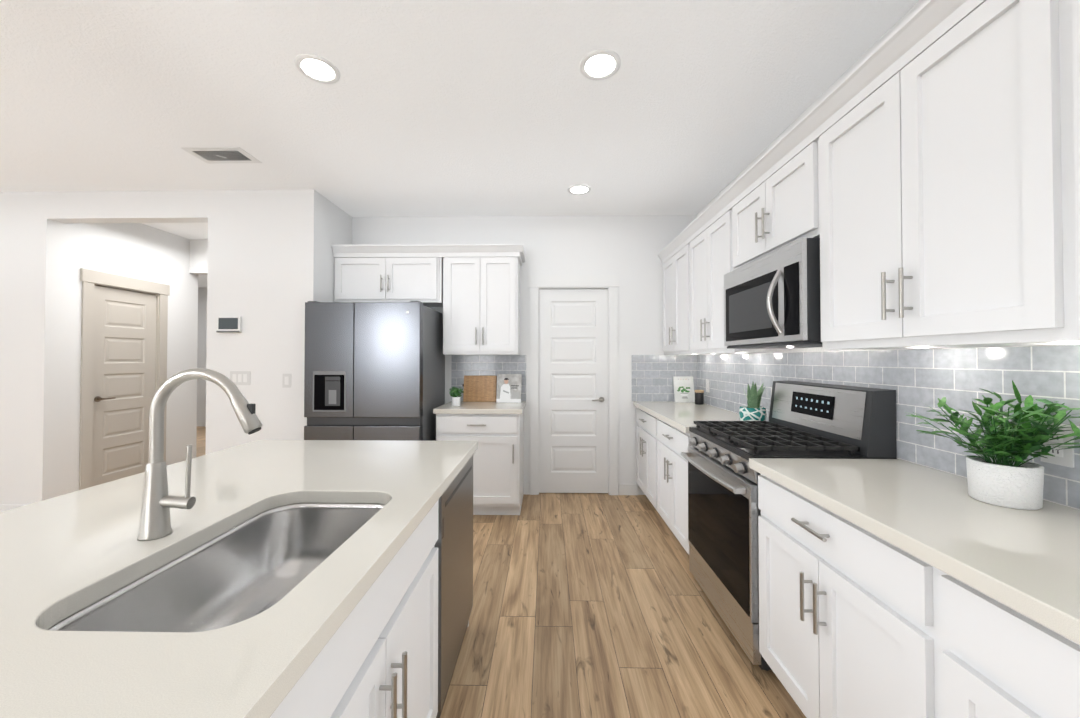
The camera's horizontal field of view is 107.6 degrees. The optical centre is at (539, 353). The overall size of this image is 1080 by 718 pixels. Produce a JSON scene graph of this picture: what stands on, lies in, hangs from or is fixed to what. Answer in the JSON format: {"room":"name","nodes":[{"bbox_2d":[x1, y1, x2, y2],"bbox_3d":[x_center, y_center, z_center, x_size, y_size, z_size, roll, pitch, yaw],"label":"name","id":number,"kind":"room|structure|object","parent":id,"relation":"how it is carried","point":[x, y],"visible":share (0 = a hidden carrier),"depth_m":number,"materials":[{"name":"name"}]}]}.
{"room":"kitchen","nodes":[
{"label":"kitchen","id":0,"kind":"room"},
{"bbox_2d":[0,189,323,504],"bbox_3d":[-5.426,-0.002,3.423,7.080,2.750,0.120,0,-1,1],"label":"wall","id":1,"kind":"structure","parent":0,"point":[262,260],"depth_m":3.34,"materials":[{"name":"white paint"}]},
{"bbox_2d":[0,505,24,511],"bbox_3d":[-6.586,1.320,3.362,4.821,0.105,0.013,0,-1,1],"label":"baseboard","id":2,"kind":"structure","parent":1,"relation":"attached to","point":[3,508],"depth_m":3.31,"materials":[{"name":"white wood"}]},
{"bbox_2d":[92,285,155,486],"bbox_3d":[-4.172,0.364,3.994,0.095,2.016,0.616,0,-1,1],"label":"hall door","id":3,"kind":"structure","parent":1,"relation":"in","point":[124,358],"depth_m":3.97,"materials":[{"name":"beige wood"}]},
{"bbox_2d":[79,268,169,489],"bbox_3d":[-4.213,0.303,3.996,0.143,2.155,0.830,0,-1,1],"label":"door frame","id":4,"kind":"structure","parent":1,"relation":"attached to","point":[89,279],"depth_m":3.67,"materials":[{"name":"beige wood"}]},
{"bbox_2d":[197,421,205,425],"bbox_3d":[-5.167,1.376,7.774,6.490,0.105,0.013,0,-1,1],"label":"baseboard","id":5,"kind":"structure","parent":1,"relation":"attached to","point":[199,423],"depth_m":7.80,"materials":[{"name":"white wood"}]},
{"bbox_2d":[216,317,241,332],"bbox_3d":[-2.588,-0.245,3.299,0.196,0.132,0.024,0,-1,1],"label":"thermostat","id":6,"kind":"object","parent":1,"relation":"attached to","point":[229,324],"visible":1,"depth_m":3.29,"materials":[{"name":"white plastic"}]},
{"bbox_2d":[230,371,249,384],"bbox_3d":[-2.498,0.202,3.300,0.170,0.116,0.007,0,-1,1],"label":"switch plate","id":7,"kind":"object","parent":1,"relation":"attached to","point":[239,377],"visible":0.9,"depth_m":3.30,"materials":[{"name":"white plastic"}]},
{"bbox_2d":[282,374,290,387],"bbox_3d":[-2.103,0.222,3.292,0.072,0.116,0.007,0,-1,1],"label":"switch plate","id":8,"kind":"object","parent":1,"relation":"attached to","point":[286,381],"visible":1,"depth_m":3.29,"materials":[{"name":"white plastic"}]},
{"bbox_2d":[324,197,351,301],"bbox_3d":[-1.939,0.002,3.741,0.120,2.750,0.650,0,-1,1],"label":"wall","id":9,"kind":"structure","parent":0,"point":[337,223],"depth_m":3.58,"materials":[{"name":"white paint"}]},
{"bbox_2d":[0,0,918,286],"bbox_3d":[-3.768,-1.443,1.389,10.775,0.080,13.120,0,-1,1],"label":"ceiling","id":10,"kind":"structure","parent":0,"point":[436,108],"depth_m":2.14,"materials":[{"name":"white paint"}]},
{"bbox_2d":[181,147,261,163],"bbox_3d":[-2.209,-1.379,2.758,0.400,0.012,0.210,0,-1,1],"label":"ceiling vent","id":11,"kind":"object","parent":10,"relation":"in","point":[212,155],"visible":1,"depth_m":2.74,"materials":[{"name":"white plastic"}]},
{"bbox_2d":[294,54,339,83],"bbox_3d":[-1.084,-1.391,1.936,0.196,0.010,0.196,0,-1,1],"label":"recessed light","id":12,"kind":"object","parent":10,"relation":"in","point":[316,68],"visible":1,"depth_m":1.93,"materials":[{"name":"white plastic"}]},
{"bbox_2d":[567,184,590,194],"bbox_3d":[0.332,-1.373,3.309,0.196,0.010,0.196,0,-1,1],"label":"recessed light","id":13,"kind":"object","parent":10,"relation":"in","point":[578,189],"visible":1,"depth_m":3.30,"materials":[{"name":"white plastic"}]},
{"bbox_2d":[580,49,620,79],"bbox_3d":[0.293,-1.391,1.910,0.196,0.010,0.196,0,-1,1],"label":"recessed light","id":14,"kind":"object","parent":10,"relation":"in","point":[601,64],"visible":1,"depth_m":1.90,"materials":[{"name":"white plastic"}]},
{"bbox_2d":[196,426,805,717],"bbox_3d":[-3.768,1.387,1.353,10.775,0.080,13.120,0,-1,1],"label":"floor","id":15,"kind":"structure","parent":0,"point":[592,605],"depth_m":1.95,"materials":[{"name":"brown wood"}]},
{"bbox_2d":[52,448,477,717],"bbox_3d":[-0.740,0.901,0.624,0.838,0.873,2.727,0,-1,1],"label":"kitchen island","id":16,"kind":"object","parent":15,"relation":"on","point":[294,579],"depth_m":1.05,"materials":[{"name":"white wood"}]},
{"bbox_2d":[0,440,477,717],"bbox_3d":[-0.903,0.449,0.644,1.130,0.052,2.750,0,-1,1],"label":"island countertop","id":17,"kind":"structure","parent":16,"relation":"on","point":[58,554],"depth_m":0.75,"materials":[{"name":"beige stone"}]},
{"bbox_2d":[128,368,267,539],"bbox_3d":[-0.794,0.230,0.930,0.278,0.393,0.060,0,-1,1],"label":"faucet","id":18,"kind":"object","parent":17,"relation":"on","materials":[{"name":"silver metal"}]},
{"bbox_2d":[48,503,384,631],"bbox_3d":[-0.633,0.576,0.923,0.420,0.216,0.680,0,-1,1],"label":"sink","id":19,"kind":"object","parent":17,"relation":"in","point":[233,575],"depth_m":1.04,"materials":[{"name":"silver metal"}]},
{"bbox_2d":[434,455,472,717],"bbox_3d":[-0.631,0.905,1.674,0.595,0.849,0.592,0,-1,1],"label":"dishwasher","id":20,"kind":"object","parent":16,"relation":"in","point":[454,543],"depth_m":1.55,"materials":[{"name":"grey metal"}]},
{"bbox_2d":[304,301,444,440],"bbox_3d":[-1.395,0.478,3.506,0.922,1.792,0.786,0,-1,1],"label":"refrigerator","id":21,"kind":"object","parent":15,"relation":"on","point":[374,370],"visible":0.69,"depth_m":3.12,"materials":[{"name":"grey metal"}]},
{"bbox_2d":[433,401,525,514],"bbox_3d":[-0.507,0.918,3.577,0.740,0.915,0.657,0,-1,1],"label":"base cabinet","id":22,"kind":"object","parent":15,"relation":"on","point":[495,430],"visible":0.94,"depth_m":3.29,"materials":[{"name":"white wood"}]},
{"bbox_2d":[433,401,525,413],"bbox_3d":[-0.507,0.480,3.588,0.740,0.040,0.631,0,-1,1],"label":"countertop","id":23,"kind":"structure","parent":22,"relation":"on","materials":[{"name":"stone"}]},
{"bbox_2d":[449,387,463,405],"bbox_3d":[-0.732,0.371,3.486,0.123,0.174,0.127,0,-1,1],"label":"potted plant","id":24,"kind":"object","parent":23,"relation":"on","point":[455,392],"visible":1,"depth_m":3.46,"materials":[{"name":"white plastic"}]},
{"bbox_2d":[463,376,496,401],"bbox_3d":[-0.588,0.340,3.877,0.332,0.256,0.071,0,-1,1],"label":"cutting board","id":25,"kind":"object","parent":23,"relation":"on","point":[480,388],"visible":0.88,"depth_m":3.86,"materials":[{"name":"brown wood"}]},
{"bbox_2d":[496,374,521,402],"bbox_3d":[-0.291,0.329,3.793,0.239,0.274,0.088,0,-1,1],"label":"cookbook","id":26,"kind":"object","parent":23,"relation":"on","point":[508,388],"visible":0.94,"depth_m":3.78,"materials":[{"name":"white paper"}]},
{"bbox_2d":[634,405,652,504],"bbox_3d":[1.239,0.937,3.468,0.602,0.874,0.801,0,-1,1],"label":"base cabinet","id":27,"kind":"object","parent":15,"relation":"on","point":[644,429],"depth_m":3.50,"materials":[{"name":"white wood"}]},
{"bbox_2d":[653,417,693,554],"bbox_3d":[1.226,0.929,2.813,0.602,0.874,0.810,0,-1,1],"label":"base cabinet","id":28,"kind":"object","parent":15,"relation":"on","point":[670,468],"depth_m":2.75,"materials":[{"name":"white wood"}]},
{"bbox_2d":[633,401,739,432],"bbox_3d":[1.215,0.474,3.139,0.620,0.040,1.462,0,-1,1],"label":"countertop","id":29,"kind":"structure","parent":28,"relation":"on","point":[682,415],"depth_m":3.07,"materials":[{"name":"beige stone"}]},
{"bbox_2d":[673,376,694,401],"bbox_3d":[1.398,0.342,3.828,0.190,0.248,0.072,0,-1,1],"label":"decorative sign","id":30,"kind":"object","parent":29,"relation":"on","point":[683,386],"visible":1,"depth_m":3.82,"materials":[{"name":"white paper"}]},
{"bbox_2d":[694,390,703,404],"bbox_3d":[1.464,0.395,3.625,0.080,0.129,0.080,0,-1,1],"label":"jar","id":31,"kind":"object","parent":29,"relation":"on","point":[699,397],"visible":1,"depth_m":3.59,"materials":[{"name":"black glass"}]},
{"bbox_2d":[739,382,765,420],"bbox_3d":[1.350,0.306,2.492,0.159,0.279,0.177,0,-1,1],"label":"potted plant","id":32,"kind":"object","parent":29,"relation":"on","point":[753,410],"visible":0.83,"depth_m":2.46,"materials":[{"name":"green plant"}]},
{"bbox_2d":[681,380,896,670],"bbox_3d":[1.163,0.756,2.026,0.676,1.200,0.742,0,-1,1],"label":"range","id":33,"kind":"object","parent":15,"relation":"on","point":[808,420],"visible":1,"depth_m":1.86,"materials":[{"name":"grey metal"}]},
{"bbox_2d":[758,473,892,717],"bbox_3d":[1.195,0.909,1.223,0.602,0.874,0.830,0,-1,1],"label":"base cabinet","id":34,"kind":"object","parent":15,"relation":"on","point":[826,585],"depth_m":1.24,"materials":[{"name":"white wood"}]},
{"bbox_2d":[749,458,1079,648],"bbox_3d":[1.163,0.440,0.440,0.620,0.040,2.421,0,-1,1],"label":"countertop","id":35,"kind":"structure","parent":34,"relation":"on","point":[1027,562],"depth_m":0.99,"materials":[{"name":"beige stone"}]},
{"bbox_2d":[906,380,1079,509],"bbox_3d":[1.322,0.252,1.123,0.309,0.353,0.379,0,-1,1],"label":"potted plant","id":36,"kind":"object","parent":35,"relation":"on","point":[1001,478],"visible":1,"depth_m":1.11,"materials":[{"name":"white"}]},
{"bbox_2d":[889,545,1079,717],"bbox_3d":[1.180,0.899,0.428,0.602,0.874,1.060,0,-1,1],"label":"base cabinet","id":37,"kind":"object","parent":15,"relation":"on","point":[894,588],"depth_m":0.82,"materials":[{"name":"white wood"}]},
{"bbox_2d":[352,215,695,494],"bbox_3d":[-0.149,0.005,3.971,3.390,2.750,0.120,0,-1,1],"label":"wall","id":38,"kind":"structure","parent":0,"point":[628,247],"depth_m":3.91,"materials":[{"name":"white paint"}]},
{"bbox_2d":[333,252,442,306],"bbox_3d":[-1.383,-0.692,3.768,0.985,0.449,0.349,0,-1,1],"label":"upper cabinet","id":39,"kind":"object","parent":38,"relation":"attached to","point":[358,276],"depth_m":3.60,"materials":[{"name":"white wood"}]},
{"bbox_2d":[439,252,522,354],"bbox_3d":[-0.534,-0.455,3.749,0.680,0.924,0.349,0,-1,1],"label":"upper cabinet","id":40,"kind":"object","parent":38,"relation":"attached to","point":[473,290],"depth_m":3.58,"materials":[{"name":"white wood"}]},
{"bbox_2d":[451,355,526,400],"bbox_3d":[-0.498,0.237,3.911,0.746,0.454,0.008,0,-1,1],"label":"tile backsplash","id":41,"kind":"structure","parent":38,"relation":"attached to","point":[462,365],"depth_m":3.91,"materials":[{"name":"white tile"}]},
{"bbox_2d":[528,275,618,494],"bbox_3d":[0.338,0.302,3.947,0.895,2.155,0.143,0,-1,1],"label":"door frame","id":42,"kind":"structure","parent":38,"relation":"attached to","point":[536,283],"depth_m":3.88,"materials":[{"name":"white wood"}]},
{"bbox_2d":[539,289,607,492],"bbox_3d":[0.337,0.363,3.905,0.681,2.016,0.095,0,-1,1],"label":"pantry door","id":43,"kind":"structure","parent":38,"relation":"in","point":[573,390],"depth_m":3.92,"materials":[{"name":"white wood"}]},
{"bbox_2d":[631,355,694,400],"bbox_3d":[1.213,0.237,3.878,0.631,0.454,0.008,0,-1,1],"label":"tile backsplash","id":44,"kind":"structure","parent":38,"relation":"attached to","point":[651,375],"depth_m":3.88,"materials":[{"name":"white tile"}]},
{"bbox_2d":[696,0,1079,509],"bbox_3d":[1.523,-0.053,-0.586,0.120,2.750,9.170,0,-1,1],"label":"wall","id":45,"kind":"structure","parent":0,"point":[815,349],"depth_m":2.04,"materials":[{"name":"white paint"}]},
{"bbox_2d":[661,244,681,354],"bbox_3d":[1.369,-0.458,3.478,0.343,0.924,0.811,0,-1,1],"label":"upper cabinet","id":46,"kind":"object","parent":45,"relation":"attached to","point":[672,262],"depth_m":3.54,"materials":[{"name":"white wood"}]},
{"bbox_2d":[682,200,787,354],"bbox_3d":[1.356,-0.467,2.823,0.343,0.924,0.800,0,-1,1],"label":"upper cabinet","id":47,"kind":"object","parent":45,"relation":"attached to","point":[706,252],"depth_m":2.80,"materials":[{"name":"white wood"}]},
{"bbox_2d":[730,128,809,271],"bbox_3d":[1.341,-0.719,2.041,0.343,0.439,0.770,0,-1,1],"label":"upper cabinet","id":48,"kind":"object","parent":45,"relation":"attached to","point":[772,212],"depth_m":1.98,"materials":[{"name":"white wood"}]},
{"bbox_2d":[724,238,821,348],"bbox_3d":[1.284,-0.262,2.037,0.454,0.449,0.740,0,-1,1],"label":"microwave","id":49,"kind":"object","parent":48,"relation":"attached to","point":[771,300],"visible":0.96,"depth_m":1.84,"materials":[{"name":"grey metal"}]},
{"bbox_2d":[695,345,1079,509],"bbox_3d":[1.496,0.207,1.547,0.002,0.454,4.642,0,-1,1],"label":"tile backsplash","id":50,"kind":"structure","parent":45,"relation":"attached to","point":[918,380],"depth_m":1.50,"materials":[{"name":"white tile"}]},
{"bbox_2d":[706,379,709,392],"bbox_3d":[1.532,0.290,3.605,0.006,0.116,0.072,0,-1,1],"label":"electrical outlet plate","id":51,"kind":"object","parent":50,"relation":"attached to","point":[707,386],"visible":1,"depth_m":3.60,"materials":[{"name":"white plastic"}]},
{"bbox_2d":[1040,422,1074,467],"bbox_3d":[1.485,0.259,1.136,0.006,0.116,0.072,0,-1,1],"label":"electrical outlet plate","id":52,"kind":"object","parent":50,"relation":"attached to","point":[1063,457],"visible":0.69,"depth_m":1.12,"materials":[{"name":"white plastic"}]},
{"bbox_2d":[810,0,1009,348],"bbox_3d":[1.325,-0.487,1.221,0.343,0.924,0.865,0,-1,1],"label":"upper cabinet","id":53,"kind":"object","parent":45,"relation":"attached to","point":[917,171],"depth_m":1.20,"materials":[{"name":"white wood"}]},
{"bbox_2d":[1006,0,1079,345],"bbox_3d":[1.309,-0.497,0.406,0.343,0.924,1.065,0,-1,1],"label":"upper cabinet","id":54,"kind":"object","parent":45,"relation":"attached to","point":[1043,36],"depth_m":0.90,"materials":[{"name":"white wood"}]}
]}

